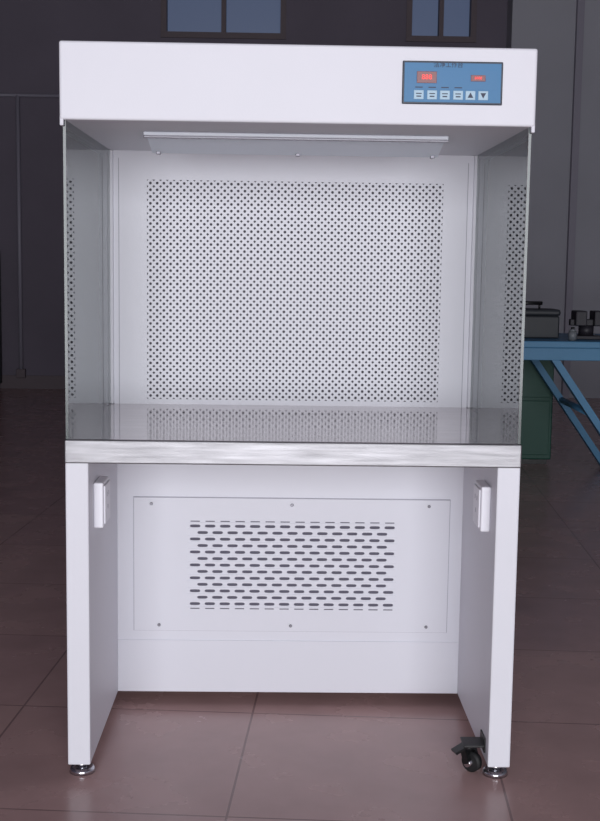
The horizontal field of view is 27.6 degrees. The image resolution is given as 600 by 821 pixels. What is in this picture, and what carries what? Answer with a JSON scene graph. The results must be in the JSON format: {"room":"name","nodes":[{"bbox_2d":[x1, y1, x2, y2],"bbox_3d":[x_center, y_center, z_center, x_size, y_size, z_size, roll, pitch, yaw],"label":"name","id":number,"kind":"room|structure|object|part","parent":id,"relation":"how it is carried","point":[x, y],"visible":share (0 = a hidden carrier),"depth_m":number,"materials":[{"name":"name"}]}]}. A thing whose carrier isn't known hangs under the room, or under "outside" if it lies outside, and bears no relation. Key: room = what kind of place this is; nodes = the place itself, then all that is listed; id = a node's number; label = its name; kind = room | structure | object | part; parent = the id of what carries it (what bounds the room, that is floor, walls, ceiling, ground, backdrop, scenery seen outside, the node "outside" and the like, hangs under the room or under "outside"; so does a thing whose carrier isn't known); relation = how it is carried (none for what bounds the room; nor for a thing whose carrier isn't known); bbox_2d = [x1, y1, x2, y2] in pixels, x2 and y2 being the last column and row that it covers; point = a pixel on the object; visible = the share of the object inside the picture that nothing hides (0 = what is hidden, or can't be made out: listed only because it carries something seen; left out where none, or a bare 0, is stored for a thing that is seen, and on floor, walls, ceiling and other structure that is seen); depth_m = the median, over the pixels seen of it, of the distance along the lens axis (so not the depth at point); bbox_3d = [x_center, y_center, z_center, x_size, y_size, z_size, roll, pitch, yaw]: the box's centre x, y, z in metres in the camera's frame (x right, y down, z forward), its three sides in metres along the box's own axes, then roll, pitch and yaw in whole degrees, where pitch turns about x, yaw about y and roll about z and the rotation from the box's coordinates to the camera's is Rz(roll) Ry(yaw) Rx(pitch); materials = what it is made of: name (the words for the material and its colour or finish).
{"room":"industrial workshop","nodes":[
{"label":"industrial workshop","id":0,"kind":"room"},
{"bbox_2d":[0,35,505,375],"bbox_3d":[0.452,-1.677,11.083,8.400,3.220,0.200,1,7,-1],"label":"wall","id":1,"kind":"structure","parent":0,"point":[29,64],"depth_m":10.90,"materials":[{"name":"grey paint"}]},
{"bbox_2d":[0,93,59,377],"bbox_3d":[-2.772,-1.548,10.918,1.350,2.514,0.050,1,7,-1],"label":"conduit","id":2,"kind":"object","parent":1,"relation":"attached to","point":[20,373],"visible":0.92,"depth_m":10.90,"materials":[{"name":"grey plastic"}]},
{"bbox_2d":[0,375,64,388],"bbox_3d":[-0.891,-0.240,11.124,5.350,0.120,0.015,1,7,-1],"label":"baseboard","id":3,"kind":"structure","parent":1,"relation":"attached to","point":[8,381],"depth_m":11.09,"materials":[{"name":"grey paint"}]},
{"bbox_2d":[161,0,167,37],"bbox_3d":[-1.194,-3.725,10.754,0.050,0.880,0.110,1,7,-1],"label":"frame","id":4,"kind":"object","parent":1,"relation":"attached to","point":[164,3],"visible":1,"depth_m":10.73,"materials":[{"name":"grey paint"}]},
{"bbox_2d":[168,0,280,32],"bbox_3d":[-0.670,-3.727,10.828,1.100,0.880,0.020,1,7,-1],"label":"pane","id":5,"kind":"object","parent":4,"relation":"attached to","point":[242,16],"visible":0.6,"depth_m":10.85,"materials":[{"name":"blue glass"}]},
{"bbox_2d":[161,31,285,39],"bbox_3d":[-0.674,-3.307,10.808,1.100,0.050,0.120,1,7,-1],"label":"window sill","id":6,"kind":"structure","parent":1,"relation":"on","point":[169,34],"depth_m":10.75,"materials":[{"name":"grey paint"}]},
{"bbox_2d":[221,0,225,31],"bbox_3d":[-0.669,-3.745,10.765,0.040,0.830,0.100,1,7,-1],"label":"mullion","id":7,"kind":"object","parent":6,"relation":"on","point":[223,2],"visible":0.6,"depth_m":10.75,"materials":[{"name":"grey paint"}]},
{"bbox_2d":[280,0,285,39],"bbox_3d":[-0.144,-3.713,10.773,0.050,0.880,0.110,1,7,-1],"label":"frame","id":8,"kind":"object","parent":1,"relation":"attached to","point":[283,2],"visible":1,"depth_m":10.75,"materials":[{"name":"grey paint"}]},
{"bbox_2d":[286,0,406,41],"bbox_3d":[0.410,-3.713,10.838,1.060,0.880,0.200,1,7,-1],"label":"pier","id":9,"kind":"object","parent":1,"relation":"attached to","point":[340,20],"visible":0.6,"depth_m":10.77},
{"bbox_2d":[406,0,412,41],"bbox_3d":[0.966,-3.700,10.794,0.050,0.880,0.110,1,7,-1],"label":"frame","id":10,"kind":"object","parent":1,"relation":"attached to","point":[409,2],"visible":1,"depth_m":10.77,"materials":[{"name":"grey paint"}]},
{"bbox_2d":[412,0,469,35],"bbox_3d":[1.250,-3.705,10.863,0.620,0.880,0.020,1,7,-1],"label":"pane","id":11,"kind":"object","parent":10,"relation":"attached to","point":[424,12],"visible":0.6,"depth_m":10.88,"materials":[{"name":"blue glass"}]},
{"bbox_2d":[406,35,475,42],"bbox_3d":[1.245,-3.284,10.843,0.620,0.050,0.120,1,7,-1],"label":"frame","id":12,"kind":"object","parent":1,"relation":"on","point":[456,39],"visible":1,"depth_m":10.79,"materials":[{"name":"grey paint"}]},
{"bbox_2d":[437,0,443,35],"bbox_3d":[1.251,-3.723,10.801,0.040,0.830,0.100,1,7,-1],"label":"mullion","id":13,"kind":"object","parent":12,"relation":"on","point":[440,2],"visible":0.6,"depth_m":10.79,"materials":[{"name":"grey paint"}]},
{"bbox_2d":[469,0,476,36],"bbox_3d":[1.536,-3.694,10.804,0.050,0.880,0.110,1,7,-1],"label":"frame","id":14,"kind":"object","parent":1,"relation":"attached to","point":[473,3],"visible":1,"depth_m":10.78,"materials":[{"name":"grey paint"}]},
{"bbox_2d":[476,0,507,42],"bbox_3d":[3.119,-3.682,10.888,3.120,0.880,0.200,1,7,-1],"label":"pier","id":15,"kind":"object","parent":1,"relation":"attached to","point":[491,14],"visible":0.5,"depth_m":10.79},
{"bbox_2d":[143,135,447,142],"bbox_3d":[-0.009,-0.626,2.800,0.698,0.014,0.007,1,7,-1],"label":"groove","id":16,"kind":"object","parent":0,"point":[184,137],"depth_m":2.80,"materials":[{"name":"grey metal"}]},
{"bbox_2d":[0,388,599,820],"bbox_3d":[0.563,0.804,3.500,8.000,0.100,15.450,1,7,-1],"label":"floor","id":17,"kind":"structure","parent":0,"point":[159,755],"depth_m":3.11,"materials":[{"name":"tile"}]},
{"bbox_2d":[0,280,1,382],"bbox_3d":[-3.069,-0.792,10.771,0.770,1.240,0.450,1,7,-1],"label":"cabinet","id":18,"kind":"object","parent":17,"relation":"on","point":[0,280],"visible":1,"depth_m":10.98,"materials":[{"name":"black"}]},
{"bbox_2d":[69,763,94,776],"bbox_3d":[-0.496,0.817,2.789,0.059,0.014,0.059,1,7,-1],"label":"foot pad","id":19,"kind":"object","parent":17,"relation":"on","point":[75,770],"visible":0.75,"depth_m":2.77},
{"bbox_2d":[117,464,463,641],"bbox_3d":[-0.031,0.371,3.466,0.897,0.687,0.562,1,7,-1],"label":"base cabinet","id":20,"kind":"object","parent":17,"relation":"on","point":[171,480],"depth_m":3.18,"materials":[{"name":"white metal"}]},
{"bbox_2d":[65,463,117,764],"bbox_3d":[-0.501,0.395,3.224,0.050,0.689,1.034,1,7,-1],"label":"panel","id":21,"kind":"object","parent":20,"relation":"attached to","point":[91,552],"visible":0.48,"depth_m":2.74,"materials":[{"name":"white metal"}]},
{"bbox_2d":[94,476,108,527],"bbox_3d":[-0.455,0.209,2.800,0.022,0.104,0.095,1,7,-1],"label":"box","id":22,"kind":"object","parent":20,"relation":"attached to","point":[99,484],"visible":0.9,"depth_m":2.75,"materials":[{"name":"white plastic"}]},
{"bbox_2d":[104,480,109,523],"bbox_3d":[-0.442,0.209,2.800,0.004,0.088,0.079,1,7,-1],"label":"socket face","id":23,"kind":"object","parent":22,"relation":"attached to","point":[107,485],"visible":1,"depth_m":2.78,"materials":[{"name":"white plastic"}]},
{"bbox_3d":[-0.362,0.400,3.184,0.139,0.353,0.006,1,7,-1],"label":"access panel","id":24,"kind":"part","parent":20,"relation":"part of","materials":[{"name":"white metal"}]},
{"bbox_2d":[118,639,458,692],"bbox_3d":[-0.031,0.675,3.224,0.897,0.140,0.003,1,7,-1],"label":"skirt","id":25,"kind":"object","parent":20,"relation":"attached to","point":[143,665],"visible":1,"depth_m":3.22,"materials":[{"name":"white metal"}]},
{"bbox_3d":[-0.023,0.547,3.208,0.544,0.064,0.006,1,7,-1],"label":"access panel","id":26,"kind":"part","parent":20,"relation":"part of","materials":[{"name":"white metal"}]},
{"bbox_3d":[-0.022,0.404,3.193,0.823,0.357,0.002,1,7,-1],"label":"access panel gap","id":27,"kind":"part","parent":20,"relation":"part of","materials":[{"name":"white metal"}]},
{"bbox_2d":[187,523,396,607],"bbox_3d":[-0.021,0.405,3.189,0.544,0.224,0.004,1,7,-1],"label":"slotted vent","id":28,"kind":"object","parent":20,"relation":"attached to","point":[202,525],"visible":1,"depth_m":3.19,"materials":[{"name":"white metal"}]},
{"bbox_2d":[187,606,394,608],"bbox_3d":[-0.022,0.516,3.200,0.544,0.002,0.002,1,7,-1],"label":"rib","id":29,"kind":"object","parent":28,"relation":"attached to","point":[187,606],"visible":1,"depth_m":3.20,"materials":[{"name":"white metal"}]},
{"bbox_2d":[187,600,394,602],"bbox_3d":[-0.022,0.499,3.198,0.544,0.002,0.002,1,7,-1],"label":"rib","id":30,"kind":"object","parent":28,"relation":"attached to","point":[187,600],"visible":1,"depth_m":3.20,"materials":[{"name":"white metal"}]},
{"bbox_2d":[187,593,395,595],"bbox_3d":[-0.022,0.482,3.196,0.544,0.002,0.002,1,7,-1],"label":"rib","id":31,"kind":"object","parent":28,"relation":"attached to","point":[187,593],"visible":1,"depth_m":3.19,"materials":[{"name":"white metal"}]},
{"bbox_2d":[187,587,395,589],"bbox_3d":[-0.021,0.465,3.194,0.544,0.002,0.002,1,7,-1],"label":"rib","id":32,"kind":"object","parent":28,"relation":"attached to","point":[187,587],"visible":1,"depth_m":3.19,"materials":[{"name":"white metal"}]},
{"bbox_2d":[187,581,395,583],"bbox_3d":[-0.021,0.448,3.192,0.544,0.002,0.002,1,7,-1],"label":"rib","id":33,"kind":"object","parent":28,"relation":"attached to","point":[187,581],"visible":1,"depth_m":3.19,"materials":[{"name":"white metal"}]},
{"bbox_2d":[187,574,395,576],"bbox_3d":[-0.021,0.431,3.189,0.544,0.002,0.002,1,7,-1],"label":"rib","id":34,"kind":"object","parent":28,"relation":"attached to","point":[187,574],"visible":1,"depth_m":3.19,"materials":[{"name":"white metal"}]},
{"bbox_2d":[188,568,395,570],"bbox_3d":[-0.021,0.414,3.187,0.544,0.002,0.002,1,7,-1],"label":"rib","id":35,"kind":"object","parent":28,"relation":"attached to","point":[188,568],"visible":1,"depth_m":3.19,"materials":[{"name":"white metal"}]},
{"bbox_2d":[188,561,395,563],"bbox_3d":[-0.021,0.397,3.185,0.544,0.002,0.002,1,7,-1],"label":"rib","id":36,"kind":"object","parent":28,"relation":"attached to","point":[188,561],"visible":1,"depth_m":3.19,"materials":[{"name":"white metal"}]},
{"bbox_2d":[188,555,395,557],"bbox_3d":[-0.020,0.379,3.183,0.544,0.002,0.002,1,7,-1],"label":"rib","id":37,"kind":"object","parent":28,"relation":"attached to","point":[188,555],"visible":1,"depth_m":3.18,"materials":[{"name":"white metal"}]},
{"bbox_2d":[190,524,394,605],"bbox_3d":[-0.021,0.404,3.192,0.544,0.224,0.002,1,7,-1],"label":"vent slots","id":38,"kind":"object","parent":28,"relation":"attached to","point":[192,525],"visible":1,"depth_m":3.19,"materials":[{"name":"grey"}]},
{"bbox_2d":[188,548,396,550],"bbox_3d":[-0.020,0.362,3.181,0.544,0.002,0.002,1,7,-1],"label":"rib","id":39,"kind":"object","parent":28,"relation":"attached to","point":[188,548],"visible":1,"depth_m":3.18,"materials":[{"name":"white metal"}]},
{"bbox_2d":[188,542,396,544],"bbox_3d":[-0.020,0.345,3.179,0.544,0.002,0.002,1,7,-1],"label":"rib","id":40,"kind":"object","parent":28,"relation":"attached to","point":[188,542],"visible":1,"depth_m":3.18,"materials":[{"name":"white metal"}]},
{"bbox_2d":[188,535,396,537],"bbox_3d":[-0.020,0.328,3.177,0.544,0.002,0.002,1,7,-1],"label":"rib","id":41,"kind":"object","parent":28,"relation":"attached to","point":[188,535],"visible":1,"depth_m":3.18,"materials":[{"name":"white metal"}]},
{"bbox_2d":[188,529,396,531],"bbox_3d":[-0.019,0.311,3.175,0.544,0.002,0.002,1,7,-1],"label":"rib","id":42,"kind":"object","parent":28,"relation":"attached to","point":[188,529],"visible":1,"depth_m":3.17,"materials":[{"name":"white metal"}]},
{"bbox_2d":[188,522,396,524],"bbox_3d":[-0.019,0.294,3.173,0.544,0.002,0.002,1,7,-1],"label":"rib","id":43,"kind":"object","parent":28,"relation":"attached to","point":[188,522],"visible":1,"depth_m":3.17,"materials":[{"name":"white metal"}]},
{"bbox_2d":[65,403,520,444],"bbox_3d":[-0.020,0.050,3.041,1.000,0.051,0.730,1,7,-1],"label":"countertop","id":44,"kind":"structure","parent":20,"relation":"on","point":[145,422],"depth_m":2.95,"materials":[{"name":"metal"}]},
{"bbox_2d":[63,120,109,438],"bbox_3d":[-0.509,-0.316,2.964,0.006,0.682,0.676,1,7,-1],"label":"glass","id":45,"kind":"object","parent":44,"relation":"on","point":[87,171],"depth_m":2.91,"materials":[{"name":"clear glass"}]},
{"bbox_3d":[-0.504,-0.277,2.631,0.006,0.682,0.006,1,7,-1],"label":"side glass edge","id":46,"kind":"part","parent":45,"relation":"part of","materials":[{"name":"clear glass"}]},
{"bbox_2d":[64,440,521,467],"bbox_3d":[-0.014,0.095,2.675,1.000,0.051,0.008,1,7,-1],"label":"worktop lip","id":47,"kind":"object","parent":44,"relation":"attached to","point":[75,451],"depth_m":2.67,"materials":[{"name":"silver metal"}]},
{"bbox_2d":[113,150,473,407],"bbox_3d":[-0.020,-0.352,3.321,0.968,0.682,0.002,1,7,-1],"label":"diffuser","id":48,"kind":"object","parent":44,"relation":"on","point":[137,169],"depth_m":3.32,"materials":[{"name":"white metal"}]},
{"bbox_3d":[-0.490,-0.348,3.312,0.002,0.662,0.001,1,7,-1],"label":"diffuser seam","id":49,"kind":"part","parent":48,"relation":"part of","materials":[{"name":"white metal"}]},
{"bbox_3d":[0.449,-0.337,3.330,0.002,0.662,0.001,1,7,-1],"label":"diffuser seam","id":50,"kind":"part","parent":48,"relation":"part of","materials":[{"name":"white metal"}]},
{"bbox_2d":[471,128,530,443],"bbox_3d":[0.480,-0.305,2.982,0.006,0.682,0.676,1,7,-1],"label":"glass","id":51,"kind":"object","parent":44,"relation":"on","point":[503,173],"depth_m":2.93,"materials":[{"name":"clear glass"}]},
{"bbox_3d":[0.486,-0.265,2.650,0.006,0.682,0.006,1,7,-1],"label":"side glass edge","id":52,"kind":"part","parent":51,"relation":"part of","materials":[{"name":"clear glass"}]},
{"bbox_3d":[-0.019,0.261,3.173,0.544,0.065,0.006,1,7,-1],"label":"access panel","id":53,"kind":"part","parent":20,"relation":"part of","materials":[{"name":"white metal"}]},
{"bbox_3d":[0.319,0.408,3.197,0.136,0.353,0.006,1,7,-1],"label":"access panel","id":54,"kind":"part","parent":20,"relation":"part of","materials":[{"name":"white metal"}]},
{"bbox_2d":[475,480,490,531],"bbox_3d":[0.420,0.219,2.816,0.022,0.104,0.095,1,7,-1],"label":"box","id":55,"kind":"object","parent":20,"relation":"attached to","point":[485,501],"visible":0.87,"depth_m":2.77,"materials":[{"name":"white plastic"}]},
{"bbox_2d":[473,484,480,527],"bbox_3d":[0.407,0.219,2.816,0.004,0.088,0.079,1,7,-1],"label":"socket face","id":56,"kind":"object","parent":55,"relation":"attached to","point":[477,492],"visible":1,"depth_m":2.80,"materials":[{"name":"white plastic"}]},
{"bbox_2d":[457,467,519,766],"bbox_3d":[0.444,0.406,3.241,0.054,0.689,1.034,1,7,-1],"label":"panel","id":57,"kind":"object","parent":20,"relation":"attached to","point":[488,559],"depth_m":2.76,"materials":[{"name":"white metal"}]},
{"bbox_3d":[0.422,0.764,2.826,0.004,0.035,0.055,1,7,-1],"label":"castor bracket","id":58,"kind":"part","parent":57,"relation":"part of","materials":[{"name":"grey metal"}]},
{"bbox_2d":[462,751,481,771],"bbox_3d":[0.396,0.809,2.820,0.047,0.047,0.020,7,9,41],"label":"wheel","id":59,"kind":"object","parent":17,"relation":"on","point":[476,759],"visible":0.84,"depth_m":2.81,"materials":[{"name":"black rubber"}]},
{"bbox_2d":[461,750,470,763],"bbox_3d":[0.383,0.794,2.812,0.025,0.036,0.018,7,9,41],"label":"fork","id":60,"kind":"object","parent":59,"relation":"attached to","point":[465,754],"visible":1,"depth_m":2.80,"materials":[{"name":"black plastic"}]},
{"bbox_2d":[451,743,467,754],"bbox_3d":[0.368,0.776,2.809,0.034,0.020,0.026,-2,7,-19],"label":"castor brake","id":61,"kind":"object","parent":60,"relation":"attached to","point":[459,748],"visible":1,"depth_m":2.80,"materials":[{"name":"black plastic"}]},
{"bbox_2d":[482,765,507,778],"bbox_3d":[0.448,0.828,2.806,0.059,0.014,0.059,1,7,-1],"label":"foot pad","id":62,"kind":"object","parent":17,"relation":"on","point":[488,772],"visible":0.78,"depth_m":2.79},
{"bbox_2d":[520,360,553,463],"bbox_3d":[1.242,-0.065,7.386,0.480,0.720,0.452,1,7,-1],"label":"base cabinet","id":63,"kind":"object","parent":17,"relation":"on","point":[537,399],"visible":0.26,"depth_m":7.17,"materials":[{"name":"green metal"}]},
{"bbox_3d":[1.243,0.100,7.184,0.440,0.320,0.012,1,7,-1],"label":"drawer","id":64,"kind":"part","parent":63,"relation":"part of","materials":[{"name":"teal paint"}]},
{"bbox_3d":[1.248,-0.223,7.145,0.440,0.290,0.012,1,7,-1],"label":"drawer","id":65,"kind":"part","parent":63,"relation":"part of","materials":[{"name":"teal paint"}]},
{"bbox_2d":[523,333,599,465],"bbox_3d":[1.798,-0.006,6.743,1.730,0.790,0.800,1,7,-1],"label":"work table","id":66,"kind":"object","parent":17,"relation":"on","point":[561,348],"visible":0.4,"depth_m":6.34,"materials":[{"name":"paint"}]},
{"bbox_2d":[524,301,560,338],"bbox_3d":[1.231,-0.493,6.605,0.310,0.195,0.210,1,7,-1],"label":"toolbox","id":67,"kind":"object","parent":66,"relation":"on","point":[539,322],"visible":0.6,"depth_m":6.51,"materials":[{"name":"grey"}]},
{"bbox_3d":[1.232,-0.580,6.594,0.150,0.020,0.020,1,7,-1],"label":"handle","id":68,"kind":"part","parent":67,"relation":"part of","materials":[{"name":"black plastic"}]},
{"bbox_3d":[1.232,-0.533,6.600,0.310,0.035,0.210,1,7,-1],"label":"lid","id":69,"kind":"part","parent":67,"relation":"part of","materials":[{"name":"grey"}]},
{"bbox_2d":[568,327,576,340],"bbox_3d":[1.424,-0.402,6.387,0.044,0.070,0.044,1,7,-1],"label":"bottle","id":70,"kind":"object","parent":66,"relation":"on","point":[572,334],"visible":1,"depth_m":6.37,"materials":[{"name":"grey plastic"}]},
{"bbox_3d":[1.548,0.061,6.405,0.529,0.730,0.070,1,7,-1],"label":"leg","id":71,"kind":"part","parent":66,"relation":"part of","materials":[{"name":"blue paint"}]},
{"bbox_2d":[569,310,599,339],"bbox_3d":[1.557,-0.458,6.539,0.231,0.150,0.150,1,7,-1],"label":"bench vise","id":72,"kind":"object","parent":66,"relation":"on","point":[578,317],"visible":0.89,"depth_m":6.49,"materials":[{"name":"black metal"}]},
{"bbox_2d":[506,0,599,397],"bbox_3d":[3.139,-2.255,10.833,2.650,4.300,0.250,1,7,-1],"label":"wall","id":73,"kind":"structure","parent":0,"point":[546,26],"depth_m":10.70,"materials":[{"name":"grey paint"}]},
{"bbox_2d":[561,0,584,398],"bbox_3d":[2.397,-2.245,10.665,0.060,4.300,0.060,1,7,-1],"label":"trim","id":74,"kind":"structure","parent":73,"relation":"attached to","point":[580,4],"depth_m":10.66,"materials":[{"name":"grey plastic"}]},
{"bbox_3d":[-0.031,-0.026,3.707,1.000,1.422,0.010,1,7,-1],"label":"plenum back","id":75,"kind":"object","parent":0,"visible":0},
{"bbox_2d":[147,180,443,401],"bbox_3d":[-0.023,-0.374,3.499,1.000,0.682,0.320,1,7,-1],"label":"perforation holes","id":76,"kind":"object","parent":75,"relation":"attached to","point":[170,183],"visible":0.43,"depth_m":3.34,"materials":[{"name":"grey"}]},
{"bbox_2d":[107,150,113,403],"bbox_3d":[-0.516,-0.378,3.474,0.018,0.682,0.352,1,7,-1],"label":"plenum side","id":77,"kind":"object","parent":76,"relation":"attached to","point":[110,155],"visible":0.38,"depth_m":3.30,"materials":[{"name":"white metal"}]},
{"bbox_2d":[59,41,537,159],"bbox_3d":[-0.012,-0.744,3.091,1.006,0.174,1.042,1,7,-1],"label":"hood","id":78,"kind":"object","parent":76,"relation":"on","point":[113,92],"depth_m":2.57,"materials":[{"name":"white metal"}]},
{"bbox_3d":[-0.509,-0.654,2.923,0.008,0.022,0.700,1,7,-1],"label":"hood lip","id":79,"kind":"part","parent":78,"relation":"part of","materials":[{"name":"white metal"}]},
{"bbox_2d":[143,131,448,140],"bbox_3d":[-0.008,-0.627,2.792,0.698,0.010,0.008,1,7,-1],"label":"strip","id":80,"kind":"object","parent":78,"relation":"attached to","point":[146,133],"depth_m":2.79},
{"bbox_2d":[148,138,443,156],"bbox_3d":[-0.010,-0.625,2.876,0.688,0.035,0.150,1,7,-1],"label":"lamp reflector","id":81,"kind":"object","parent":78,"relation":"attached to","point":[163,145],"visible":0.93,"depth_m":2.89,"materials":[{"name":"white metal"}]},
{"bbox_2d":[402,61,502,104],"bbox_3d":[0.321,-0.690,2.575,0.212,0.089,0.007,1,7,-1],"label":"control bezel","id":82,"kind":"object","parent":78,"relation":"attached to","point":[403,102],"depth_m":2.57,"materials":[{"name":"plastic"}]},
{"bbox_3d":[0.250,-0.665,2.575,0.021,0.019,0.003,1,7,-1],"label":"button","id":83,"kind":"part","parent":82,"relation":"part of","materials":[{"name":"white plastic"}]},
{"bbox_2d":[417,71,436,82],"bbox_3d":[0.267,-0.701,2.571,0.042,0.024,0.003,1,7,-1],"label":"display","id":84,"kind":"object","parent":82,"relation":"attached to","point":[419,73],"visible":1,"depth_m":2.57,"materials":[{"name":"red plastic"}]},
{"bbox_3d":[0.278,-0.665,2.575,0.021,0.019,0.003,1,7,-1],"label":"button","id":85,"kind":"part","parent":82,"relation":"part of","materials":[{"name":"white plastic"}]},
{"bbox_3d":[0.305,-0.665,2.576,0.021,0.019,0.003,1,7,-1],"label":"button","id":86,"kind":"part","parent":82,"relation":"part of","materials":[{"name":"white plastic"}]},
{"bbox_2d":[434,62,462,67],"bbox_3d":[0.312,-0.727,2.568,0.061,0.012,0.001,1,7,-1],"label":"lettering","id":87,"kind":"object","parent":82,"relation":"attached to","point":[442,63],"visible":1,"depth_m":2.57,"materials":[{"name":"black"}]},
{"bbox_2d":[404,62,501,102],"bbox_3d":[0.321,-0.690,2.575,0.204,0.081,0.003,1,7,-1],"label":"control face","id":88,"kind":"object","parent":82,"relation":"in","point":[494,96],"depth_m":2.57,"materials":[{"name":"blue plastic"}]},
{"bbox_2d":[408,70,497,89],"bbox_3d":[0.321,-0.696,2.574,0.188,0.039,0.003,1,7,-1],"label":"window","id":89,"kind":"structure","parent":88,"relation":"attached to","point":[451,79],"depth_m":2.57,"materials":[{"name":"blue plastic"}]},
{"bbox_3d":[0.333,-0.664,2.576,0.021,0.019,0.003,1,7,-1],"label":"button","id":90,"kind":"part","parent":82,"relation":"part of","materials":[{"name":"white plastic"}]},
{"bbox_3d":[0.359,-0.664,2.577,0.021,0.019,0.003,1,7,-1],"label":"button","id":91,"kind":"part","parent":82,"relation":"part of","materials":[{"name":"white plastic"}]},
{"bbox_2d":[471,75,485,81],"bbox_3d":[0.375,-0.699,2.573,0.031,0.013,0.003,1,7,-1],"label":"display","id":92,"kind":"object","parent":82,"relation":"attached to","point":[473,77],"visible":1,"depth_m":2.57,"materials":[{"name":"red plastic"}]},
{"bbox_3d":[0.386,-0.664,2.577,0.021,0.019,0.003,1,7,-1],"label":"button","id":93,"kind":"part","parent":82,"relation":"part of","materials":[{"name":"white plastic"}]},
{"bbox_3d":[0.489,-0.642,2.942,0.008,0.022,0.700,1,7,-1],"label":"hood lip","id":94,"kind":"part","parent":78,"relation":"part of","materials":[{"name":"white metal"}]},
{"bbox_2d":[466,156,479,407],"bbox_3d":[0.470,-0.366,3.492,0.018,0.682,0.352,1,7,-1],"label":"plenum side","id":95,"kind":"object","parent":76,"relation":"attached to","point":[476,158],"visible":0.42,"depth_m":3.32,"materials":[{"name":"white metal"}]},
{"bbox_3d":[0.388,0.775,2.824,0.032,0.013,0.032,1,7,-1],"label":"castor swivel","id":96,"kind":"object","parent":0,"visible":0},
{"bbox_2d":[460,737,483,747],"bbox_3d":[0.399,0.767,2.826,0.050,0.005,0.055,1,7,-1],"label":"plate","id":97,"kind":"object","parent":96,"relation":"attached to","point":[468,742],"visible":1,"depth_m":2.82,"materials":[{"name":"black metal"}]}
]}

